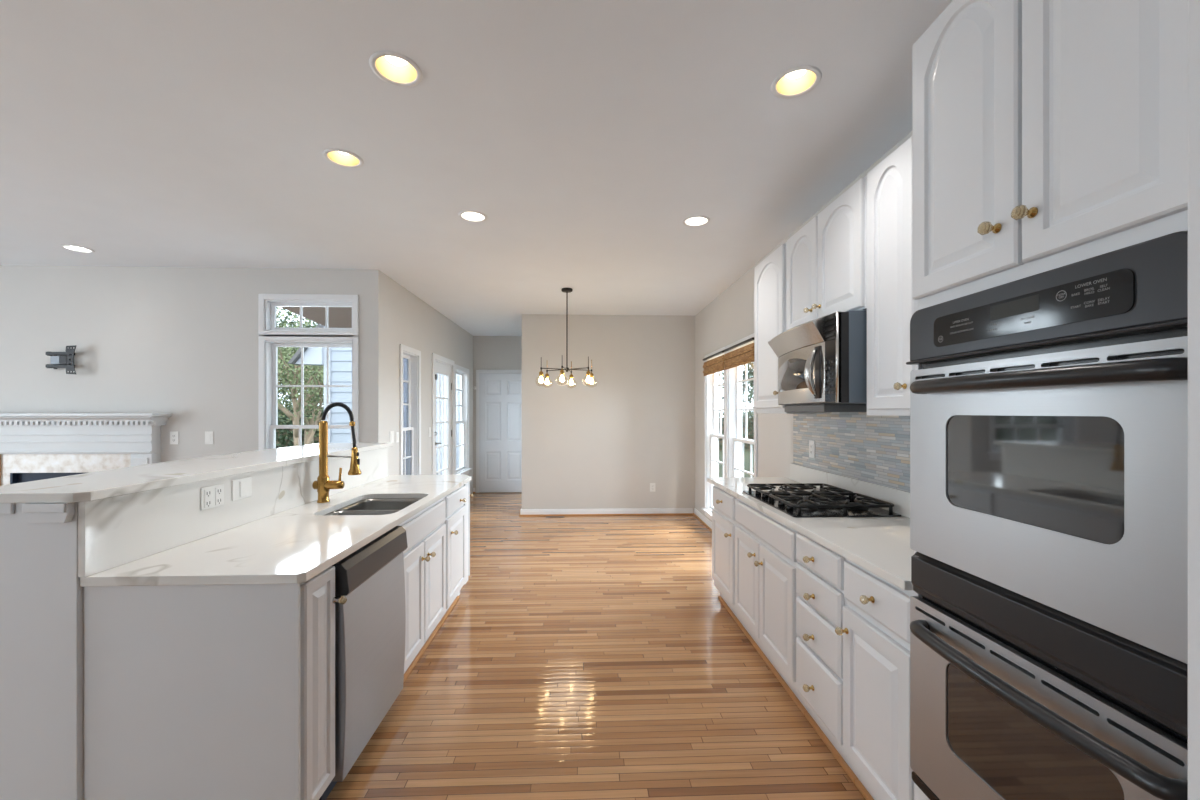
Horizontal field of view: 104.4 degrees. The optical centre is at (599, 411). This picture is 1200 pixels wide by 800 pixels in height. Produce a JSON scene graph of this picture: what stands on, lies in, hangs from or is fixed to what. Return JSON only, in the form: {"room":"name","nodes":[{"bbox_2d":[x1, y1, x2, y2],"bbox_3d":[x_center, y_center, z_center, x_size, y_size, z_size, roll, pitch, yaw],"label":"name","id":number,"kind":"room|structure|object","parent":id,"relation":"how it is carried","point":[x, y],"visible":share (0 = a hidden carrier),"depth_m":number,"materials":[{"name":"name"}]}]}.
{"room":"kitchen","nodes":[
{"label":"kitchen","id":0,"kind":"room"},
{"bbox_2d":[0,502,82,799],"bbox_3d":[-1.833,0.841,2.478,0.429,1.139,2.226,0,0,-2],"label":"wall","id":1,"kind":"structure","parent":0,"point":[41,593],"depth_m":1.40,"materials":[{"name":"white paint"}]},
{"bbox_2d":[0,443,392,502],"bbox_3d":[-1.865,0.255,2.510,0.564,0.030,2.280,0,0,-2],"label":"countertop","id":2,"kind":"structure","parent":1,"relation":"on","point":[91,486],"depth_m":1.81,"materials":[{"name":"stone"}]},
{"bbox_2d":[78,447,387,576],"bbox_3d":[-1.608,0.385,2.501,0.020,0.228,2.197,0,0,-2],"label":"backsplash","id":3,"kind":"structure","parent":1,"relation":"attached to","point":[116,531],"depth_m":1.76,"materials":[{"name":"stone"}]},
{"bbox_2d":[201,484,223,510],"bbox_3d":[-1.569,0.344,1.886,0.009,0.088,0.115,0,0,-2],"label":"power outlet","id":4,"kind":"object","parent":3,"relation":"attached to","point":[212,496],"visible":1,"depth_m":1.88,"materials":[{"name":"white plastic"}]},
{"bbox_2d":[204,488,211,507],"bbox_3d":[-1.566,0.344,1.858,0.002,0.072,0.036,0,0,-2],"label":"socket","id":5,"kind":"object","parent":4,"relation":"attached to","point":[207,491],"depth_m":1.86,"materials":[{"name":"white plastic"}]},
{"bbox_2d":[215,486,222,504],"bbox_3d":[-1.568,0.344,1.914,0.002,0.072,0.036,0,0,-2],"label":"socket","id":6,"kind":"object","parent":4,"relation":"attached to","point":[218,489],"depth_m":1.91,"materials":[{"name":"white plastic"}]},
{"bbox_2d":[232,477,251,500],"bbox_3d":[-1.576,0.338,2.049,0.008,0.088,0.115,0,0,-2],"label":"wall switch","id":7,"kind":"object","parent":3,"relation":"attached to","point":[241,488],"visible":1,"depth_m":2.04,"materials":[{"name":"white plastic"}]},
{"bbox_2d":[0,265,384,461],"bbox_3d":[-4.620,0.040,4.319,5.100,2.740,0.150,0,0,-2],"label":"wall","id":8,"kind":"structure","parent":0,"point":[182,342],"depth_m":4.27,"materials":[{"name":"paint"}]},
{"bbox_2d":[45,345,76,374],"bbox_3d":[-4.828,-0.465,4.188,0.302,0.260,0.071,0,0,4],"label":"bracket","id":9,"kind":"object","parent":8,"relation":"attached to","point":[56,361],"visible":1,"depth_m":4.16,"materials":[{"name":"grey metal"}]},
{"bbox_2d":[170,431,178,443],"bbox_3d":[-3.908,0.238,4.267,0.075,0.118,0.009,0,0,-2],"label":"power outlet","id":10,"kind":"object","parent":8,"relation":"attached to","point":[174,436],"visible":1,"depth_m":4.27,"materials":[{"name":"white plastic"}]},
{"bbox_2d":[172,434,175,441],"bbox_3d":[-3.908,0.238,4.265,0.036,0.072,0.002,0,0,-2],"label":"socket","id":11,"kind":"object","parent":10,"relation":"attached to","point":[173,435],"depth_m":4.26,"materials":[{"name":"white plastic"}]},
{"bbox_2d":[205,431,212,443],"bbox_3d":[-3.598,0.238,4.279,0.075,0.118,0.008,0,0,-2],"label":"wall switch","id":12,"kind":"object","parent":8,"relation":"attached to","point":[208,434],"visible":1,"depth_m":4.28,"materials":[{"name":"white plastic"}]},
{"bbox_2d":[258,335,358,449],"bbox_3d":[-2.701,-0.119,4.359,0.960,1.188,0.180,0,0,-2],"label":"window","id":13,"kind":"structure","parent":8,"relation":"in","point":[268,346],"depth_m":4.33,"materials":[{"name":"white paint"}]},
{"bbox_2d":[258,294,358,336],"bbox_3d":[-2.701,-0.895,4.375,0.900,0.395,0.148,0,0,-2],"label":"window","id":14,"kind":"structure","parent":8,"relation":"in","point":[267,303],"depth_m":4.32,"materials":[{"name":"white paint"}]},
{"bbox_2d":[385,275,472,493],"bbox_3d":[-2.205,0.040,6.304,0.120,2.740,3.630,0,0,-2],"label":"wall","id":15,"kind":"structure","parent":0,"point":[410,321],"depth_m":5.51,"materials":[{"name":"paint"}]},
{"bbox_2d":[390,431,393,442],"bbox_3d":[-2.076,0.250,4.643,0.008,0.118,0.090,0,0,-2],"label":"wall switch","id":16,"kind":"object","parent":15,"relation":"attached to","point":[391,432],"visible":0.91,"depth_m":4.64,"materials":[{"name":"white plastic"}]},
{"bbox_2d":[396,432,398,442],"bbox_3d":[-2.082,0.260,4.783,0.008,0.105,0.075,0,0,-2],"label":"wall switch","id":17,"kind":"object","parent":15,"relation":"attached to","point":[397,433],"visible":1,"depth_m":4.77,"materials":[{"name":"white plastic"}]},
{"bbox_2d":[400,344,420,474],"bbox_3d":[-2.131,0.266,5.141,0.160,1.958,0.660,0,0,-2],"label":"window","id":18,"kind":"structure","parent":15,"relation":"in","point":[413,356],"depth_m":5.37,"materials":[{"name":"white paint"}]},
{"bbox_2d":[432,353,454,474],"bbox_3d":[-2.185,0.329,6.375,0.166,2.162,0.990,0,0,-2],"label":"door","id":19,"kind":"structure","parent":15,"relation":"in","point":[439,366],"depth_m":6.61,"materials":[{"name":"white paint"}]},
{"bbox_2d":[455,364,471,474],"bbox_3d":[-2.215,0.156,7.330,0.160,1.738,0.960,0,0,-2],"label":"window","id":20,"kind":"structure","parent":15,"relation":"in","point":[459,370],"depth_m":7.67,"materials":[{"name":"white paint"}]},
{"bbox_2d":[0,0,952,335],"bbox_3d":[-2.803,-1.330,2.744,8.810,0.001,10.900,0,0,-2],"label":"ceiling","id":21,"kind":"structure","parent":0,"point":[585,134],"depth_m":2.25,"materials":[{"name":"paint"}]},
{"bbox_2d":[60,244,94,252],"bbox_3d":[-4.250,-1.337,3.784,0.189,0.027,0.189,0,0,-2],"label":"recessed light","id":22,"kind":"object","parent":21,"relation":"in","point":[69,247],"visible":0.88,"depth_m":3.80,"materials":[{"name":"white glass"}]},
{"bbox_2d":[323,148,363,168],"bbox_3d":[-1.345,-1.377,2.440,0.189,0.107,0.189,0,0,-2],"label":"recessed light","id":23,"kind":"object","parent":21,"relation":"in","point":[339,157],"visible":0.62,"depth_m":2.48,"materials":[{"name":"yellow glass"}]},
{"bbox_2d":[369,51,422,86],"bbox_3d":[-0.790,-1.377,1.806,0.189,0.107,0.189,0,0,-2],"label":"recessed light","id":24,"kind":"object","parent":21,"relation":"in","point":[395,68],"visible":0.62,"depth_m":1.84,"materials":[{"name":"yellow glass"}]},
{"bbox_2d":[458,210,486,221],"bbox_3d":[-0.863,-1.377,3.159,0.189,0.107,0.189,0,0,-2],"label":"recessed light","id":25,"kind":"object","parent":21,"relation":"in","point":[467,215],"visible":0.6,"depth_m":3.21,"materials":[{"name":"white glass"}]},
{"bbox_2d":[535,288,593,387],"bbox_3d":[-0.357,-0.800,5.030,0.661,1.060,0.698,0,0,-2],"label":"chandelier","id":26,"kind":"object","parent":21,"relation":"hanging from","point":[566,290],"visible":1,"depth_m":5.03,"materials":[{"name":"black metal"}]},
{"bbox_2d":[682,215,709,226],"bbox_3d":[0.670,-1.377,3.238,0.189,0.107,0.189,0,0,-2],"label":"recessed light","id":27,"kind":"object","parent":21,"relation":"in","point":[698,220],"visible":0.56,"depth_m":3.29,"materials":[{"name":"white glass"}]},
{"bbox_2d":[771,65,821,98],"bbox_3d":[0.790,-1.377,1.877,0.189,0.107,0.189,0,0,-2],"label":"recessed light","id":28,"kind":"object","parent":21,"relation":"in","point":[797,81],"visible":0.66,"depth_m":1.92,"materials":[{"name":"yellow glass"}]},
{"bbox_2d":[473,336,521,492],"bbox_3d":[-1.678,0.040,8.191,1.080,2.740,0.100,0,0,-2],"label":"wall","id":29,"kind":"structure","parent":0,"point":[489,352],"depth_m":8.13,"materials":[{"name":"paint"}]},
{"bbox_2d":[476,370,521,492],"bbox_3d":[-1.675,0.336,8.119,0.970,2.149,0.043,0,0,-2],"label":"door","id":30,"kind":"structure","parent":29,"relation":"in","point":[498,392],"depth_m":8.11,"materials":[{"name":"white paint"}]},
{"bbox_2d":[326,492,865,799],"bbox_3d":[-2.755,1.460,2.796,8.710,0.100,10.800,0,0,-2],"label":"floor","id":31,"kind":"structure","parent":0,"point":[601,657],"depth_m":2.35,"materials":[{"name":"brown wood"}]},
{"bbox_2d":[0,413,171,485],"bbox_3d":[-4.784,0.710,4.136,1.720,1.400,0.200,0,0,-2],"label":"fireplace","id":32,"kind":"object","parent":31,"relation":"on","point":[33,446],"visible":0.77,"depth_m":4.16,"materials":[{"name":"white paint"},{"name":"marble"},{"name":"black metal"}]},
{"bbox_2d":[0,413,171,417],"bbox_3d":[-4.784,0.031,4.136,1.720,0.042,0.200,0,0,-2],"label":"mantel shelf","id":33,"kind":"object","parent":32,"relation":"attached to","point":[2,415],"depth_m":4.05,"materials":[{"name":"white paint"}]},
{"bbox_2d":[83,566,346,799],"bbox_3d":[-1.237,0.970,1.540,0.688,0.880,0.217,0,0,-2],"label":"base cabinet","id":34,"kind":"object","parent":31,"relation":"on","point":[318,599],"depth_m":1.43,"materials":[{"name":"white paint"}]},
{"bbox_2d":[319,526,407,799],"bbox_3d":[-1.220,0.974,1.944,0.612,0.872,0.576,0,0,-2],"label":"dishwasher","id":35,"kind":"object","parent":31,"relation":"on","point":[370,626],"visible":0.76,"depth_m":1.84,"materials":[{"name":"metal"}]},
{"bbox_2d":[333,498,445,682],"bbox_3d":[-1.266,0.971,2.618,0.662,0.878,0.763,0,0,-2],"label":"base cabinet","id":36,"kind":"object","parent":31,"relation":"on","point":[424,557],"visible":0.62,"depth_m":2.58,"materials":[{"name":"white paint"}]},
{"bbox_2d":[80,475,471,586],"bbox_3d":[-1.290,0.515,2.566,0.660,0.030,2.292,0,0,-2],"label":"countertop","id":37,"kind":"structure","parent":36,"relation":"on","point":[295,545],"depth_m":1.75,"materials":[{"name":"stone"}]},
{"bbox_2d":[312,402,360,502],"bbox_3d":[-1.458,0.222,2.586,0.252,0.555,0.067,0,0,-2],"label":"kitchen faucet","id":38,"kind":"object","parent":37,"relation":"on","point":[323,484],"visible":1,"depth_m":2.57,"materials":[{"name":"gold metal"}]},
{"bbox_2d":[325,498,421,514],"bbox_3d":[-1.225,0.623,2.554,0.418,0.183,0.618,0,0,-2],"label":"double sink","id":39,"kind":"object","parent":37,"relation":"in","point":[376,506],"visible":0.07,"depth_m":2.83,"materials":[{"name":"metal"}]},
{"bbox_2d":[436,485,465,627],"bbox_3d":[-1.291,0.971,3.256,0.662,0.878,0.513,0,0,-2],"label":"base cabinet","id":40,"kind":"object","parent":31,"relation":"on","point":[455,509],"visible":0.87,"depth_m":3.22,"materials":[{"name":"white paint"}]},
{"bbox_2d":[457,482,472,595],"bbox_3d":[-1.318,0.971,3.604,0.634,0.878,0.181,0,0,-2],"label":"base cabinet","id":41,"kind":"object","parent":31,"relation":"on","point":[467,485],"visible":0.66,"depth_m":3.60,"materials":[{"name":"white paint"}]},
{"bbox_2d":[545,516,563,517],"bbox_3d":[-0.607,1.407,6.236,0.250,0.006,0.090,0,0,-2],"label":"floor vent","id":42,"kind":"object","parent":31,"relation":"in","point":[546,516],"visible":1,"depth_m":6.20,"materials":[{"name":"brown wood"}]},
{"bbox_2d":[712,485,743,627],"bbox_3d":[1.117,0.971,3.278,0.611,0.878,0.515,0,0,-2],"label":"base cabinet","id":43,"kind":"object","parent":31,"relation":"on","point":[724,523],"visible":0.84,"depth_m":3.22,"materials":[{"name":"white paint"}]},
{"bbox_2d":[735,498,808,715],"bbox_3d":[1.143,0.971,2.591,0.611,0.878,0.856,0,0,-2],"label":"base cabinet","id":44,"kind":"object","parent":31,"relation":"on","point":[765,547],"visible":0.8,"depth_m":2.46,"materials":[{"name":"white paint"}]},
{"bbox_2d":[707,477,913,589],"bbox_3d":[1.161,0.515,2.478,0.603,0.030,2.178,0,0,-2],"label":"countertop","id":45,"kind":"structure","parent":44,"relation":"on","point":[879,545],"depth_m":1.92,"materials":[{"name":"stone"}]},
{"bbox_2d":[743,483,901,517],"bbox_3d":[1.167,0.471,2.562,0.530,0.057,0.710,0,0,-2],"label":"gas cooktop","id":46,"kind":"object","parent":45,"relation":"in","point":[803,502],"visible":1,"depth_m":2.39,"materials":[{"name":"black metal"}]},
{"bbox_2d":[796,532,859,783],"bbox_3d":[1.167,0.971,1.965,0.611,0.878,0.393,0,0,-2],"label":"base cabinet","id":47,"kind":"object","parent":31,"relation":"on","point":[820,600],"visible":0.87,"depth_m":1.91,"materials":[{"name":"white paint"}]},
{"bbox_2d":[835,559,913,799],"bbox_3d":[1.182,0.971,1.578,0.611,0.878,0.378,0,0,-2],"label":"base cabinet","id":48,"kind":"object","parent":31,"relation":"on","point":[875,631],"visible":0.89,"depth_m":1.55,"materials":[{"name":"white paint"}]},
{"bbox_2d":[912,0,1187,799],"bbox_3d":[1.198,0.165,1.057,0.638,2.493,0.661,0,0,-2],"label":"tall cabinet","id":49,"kind":"object","parent":31,"relation":"on","point":[1047,135],"visible":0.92,"depth_m":0.97,"materials":[{"name":"white paint"}]},
{"bbox_2d":[906,231,1187,799],"bbox_3d":[1.164,0.390,1.045,0.633,1.360,0.649,0,0,-2],"label":"double wall oven","id":50,"kind":"object","parent":49,"relation":"in","point":[1049,409],"visible":1,"depth_m":0.93,"materials":[{"name":"silver metal"}]},
{"bbox_2d":[1188,0,1199,799],"bbox_3d":[1.215,0.041,0.686,0.631,2.739,0.078,0,0,-2],"label":"panel","id":51,"kind":"object","parent":31,"relation":"on","point":[1193,5],"visible":1,"depth_m":0.70,"materials":[{"name":"white paint"}]},
{"bbox_2d":[522,314,694,512],"bbox_3d":[0.088,0.040,7.289,2.380,2.740,1.840,0,0,-2],"label":"wall","id":52,"kind":"structure","parent":0,"point":[603,445],"depth_m":6.37,"materials":[{"name":"paint"}]},
{"bbox_2d":[520,508,692,515],"bbox_3d":[0.099,1.369,6.353,2.362,0.087,0.032,0,0,-2],"label":"baseboard","id":53,"kind":"structure","parent":52,"relation":"attached to","point":[643,511],"depth_m":6.35,"materials":[{"name":"white paint"}]},
{"bbox_2d":[650,483,654,491],"bbox_3d":[0.723,1.035,6.388,0.075,0.118,0.009,0,0,-2],"label":"power outlet","id":54,"kind":"object","parent":52,"relation":"attached to","point":[652,485],"visible":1,"depth_m":6.38,"materials":[{"name":"white plastic"}]},
{"bbox_2d":[695,131,911,521],"bbox_3d":[1.524,0.040,2.911,0.150,2.740,10.700,0,0,-2],"label":"wall","id":55,"kind":"structure","parent":0,"point":[729,318],"depth_m":4.73,"materials":[{"name":"paint"}]},
{"bbox_2d":[693,508,711,530],"bbox_3d":[1.351,1.369,5.015,0.032,0.087,2.802,0,0,-2],"label":"baseboard","id":56,"kind":"structure","parent":55,"relation":"attached to","point":[701,517],"depth_m":5.92,"materials":[{"name":"white paint"}]},
{"bbox_2d":[701,347,725,519],"bbox_3d":[1.391,0.293,5.438,0.180,2.003,0.910,0,0,-2],"label":"window","id":57,"kind":"structure","parent":55,"relation":"in","point":[712,461],"depth_m":5.80,"materials":[{"name":"white paint"}]},
{"bbox_2d":[703,350,724,375],"bbox_3d":[1.319,-0.228,5.435,0.027,0.875,0.830,0,0,-2],"label":"bamboo shade","id":58,"kind":"object","parent":57,"relation":"attached to","point":[715,365],"visible":0.92,"depth_m":5.36,"materials":[{"name":"brown wood"}]},
{"bbox_2d":[726,333,756,476],"bbox_3d":[1.424,0.293,4.569,0.180,2.003,0.930,0,0,-2],"label":"window","id":59,"kind":"structure","parent":55,"relation":"in","point":[733,375],"depth_m":4.94,"materials":[{"name":"white paint"}]},
{"bbox_2d":[723,337,753,386],"bbox_3d":[1.353,-0.228,4.566,0.027,0.875,0.850,0,0,-2],"label":"bamboo shade","id":60,"kind":"object","parent":59,"relation":"attached to","point":[743,355],"visible":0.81,"depth_m":4.51,"materials":[{"name":"brown wood"}]},
{"bbox_2d":[754,242,829,413],"bbox_3d":[1.261,-0.525,3.149,0.346,1.070,0.505,0,0,-2],"label":"upper cabinet","id":61,"kind":"object","parent":55,"relation":"attached to","point":[770,275],"visible":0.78,"depth_m":3.12,"materials":[{"name":"white paint"}]},
{"bbox_2d":[787,175,866,329],"bbox_3d":[1.287,-0.762,2.491,0.346,0.595,0.808,0,0,-2],"label":"upper cabinet","id":62,"kind":"object","parent":55,"relation":"attached to","point":[827,257],"visible":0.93,"depth_m":2.34,"materials":[{"name":"white paint"}]},
{"bbox_2d":[768,310,866,411],"bbox_3d":[1.212,-0.229,2.476,0.481,0.458,0.765,0,0,-2],"label":"microwave oven","id":63,"kind":"object","parent":62,"relation":"attached to","point":[822,361],"visible":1,"depth_m":2.19,"materials":[{"name":"silver metal"}]},
{"bbox_2d":[790,463,909,517],"bbox_3d":[1.456,0.440,2.425,0.018,0.119,2.046,0,0,-2],"label":"upstand","id":64,"kind":"object","parent":55,"relation":"attached to","point":[900,499],"visible":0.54,"depth_m":2.60,"materials":[{"name":"stone"}]},
{"bbox_2d":[793,412,909,491],"bbox_3d":[1.462,0.170,2.408,0.010,0.419,2.010,0,0,-2],"label":"tile backsplash","id":65,"kind":"structure","parent":55,"relation":"attached to","point":[875,449],"depth_m":2.62,"materials":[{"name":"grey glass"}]},
{"bbox_2d":[809,440,814,457],"bbox_3d":[1.424,0.250,3.127,0.009,0.118,0.075,0,0,-2],"label":"power outlet","id":66,"kind":"object","parent":65,"relation":"attached to","point":[811,442],"visible":1,"depth_m":3.12,"materials":[{"name":"white plastic"}]},
{"bbox_2d":[810,444,812,454],"bbox_3d":[1.422,0.250,3.127,0.002,0.072,0.036,0,0,-2],"label":"socket","id":67,"kind":"object","parent":66,"relation":"attached to","point":[811,445],"depth_m":3.12,"materials":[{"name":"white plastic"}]},
{"bbox_2d":[867,136,913,415],"bbox_3d":[1.315,-0.522,1.750,0.346,1.075,0.671,0,0,-2],"label":"upper cabinet","id":68,"kind":"object","parent":55,"relation":"attached to","point":[890,302],"visible":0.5,"depth_m":1.90,"materials":[{"name":"white paint"}]},
{"label":"outside","id":69,"kind":"structure","parent":0,"visible":0},
{"bbox_2d":[719,450,753,476],"bbox_3d":[-2.127,2.020,54.959,180.000,0.020,130.000,0,0,-2],"label":"ground","id":70,"kind":"structure","parent":69,"point":[746,452],"depth_m":18.51,"materials":[{"name":"green plant"}]},
{"bbox_2d":[276,308,323,445],"bbox_3d":[-7.477,-0.539,11.504,4.938,5.117,5.124,0,0,13],"label":"tree","id":71,"kind":"object","parent":70,"relation":"on","point":[295,418],"visible":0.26,"depth_m":10.92,"materials":[{"name":"green plant"}]},
{"bbox_2d":[276,307,323,444],"bbox_3d":[-11.064,-1.590,17.431,6.611,7.262,7.227,0,0,-35],"label":"tree","id":72,"kind":"object","parent":70,"relation":"on","point":[309,422],"visible":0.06,"depth_m":17.42,"materials":[{"name":"green plant"}]},
{"bbox_2d":[276,406,323,447],"bbox_3d":[-16.869,0.859,22.363,16.263,2.581,2.293,0,0,-2],"label":"hedge","id":73,"kind":"object","parent":70,"relation":"on","point":[287,441],"visible":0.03,"depth_m":21.53,"materials":[{"name":"green plant"}]},
{"bbox_2d":[288,324,459,474],"bbox_3d":[-4.312,0.010,9.140,3.210,4.000,0.600,0,0,-2],"label":"house wing","id":74,"kind":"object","parent":70,"relation":"on","point":[340,358],"visible":0.13,"depth_m":9.02,"materials":[{"name":"paint"}]},
{"bbox_2d":[719,411,753,449],"bbox_3d":[12.529,0.952,25.490,17.254,2.352,2.249,0,0,-2],"label":"hedge","id":75,"kind":"object","parent":70,"relation":"on","point":[750,416],"visible":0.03,"depth_m":24.42,"materials":[{"name":"green plant"}]},
{"bbox_2d":[719,362,753,419],"bbox_3d":[5.981,-1.590,15.307,7.498,7.208,6.639,0,0,-28],"label":"tree","id":76,"kind":"object","parent":70,"relation":"on","point":[751,371],"visible":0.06,"depth_m":14.58,"materials":[{"name":"green plant"}]},
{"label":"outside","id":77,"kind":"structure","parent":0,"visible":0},
{"bbox_2d":[281,307,351,327],"bbox_3d":[-3.201,-1.397,5.130,1.000,1.185,0.100,0,0,-2],"label":"porch roof","id":78,"kind":"structure","parent":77,"point":[338,317],"depth_m":5.09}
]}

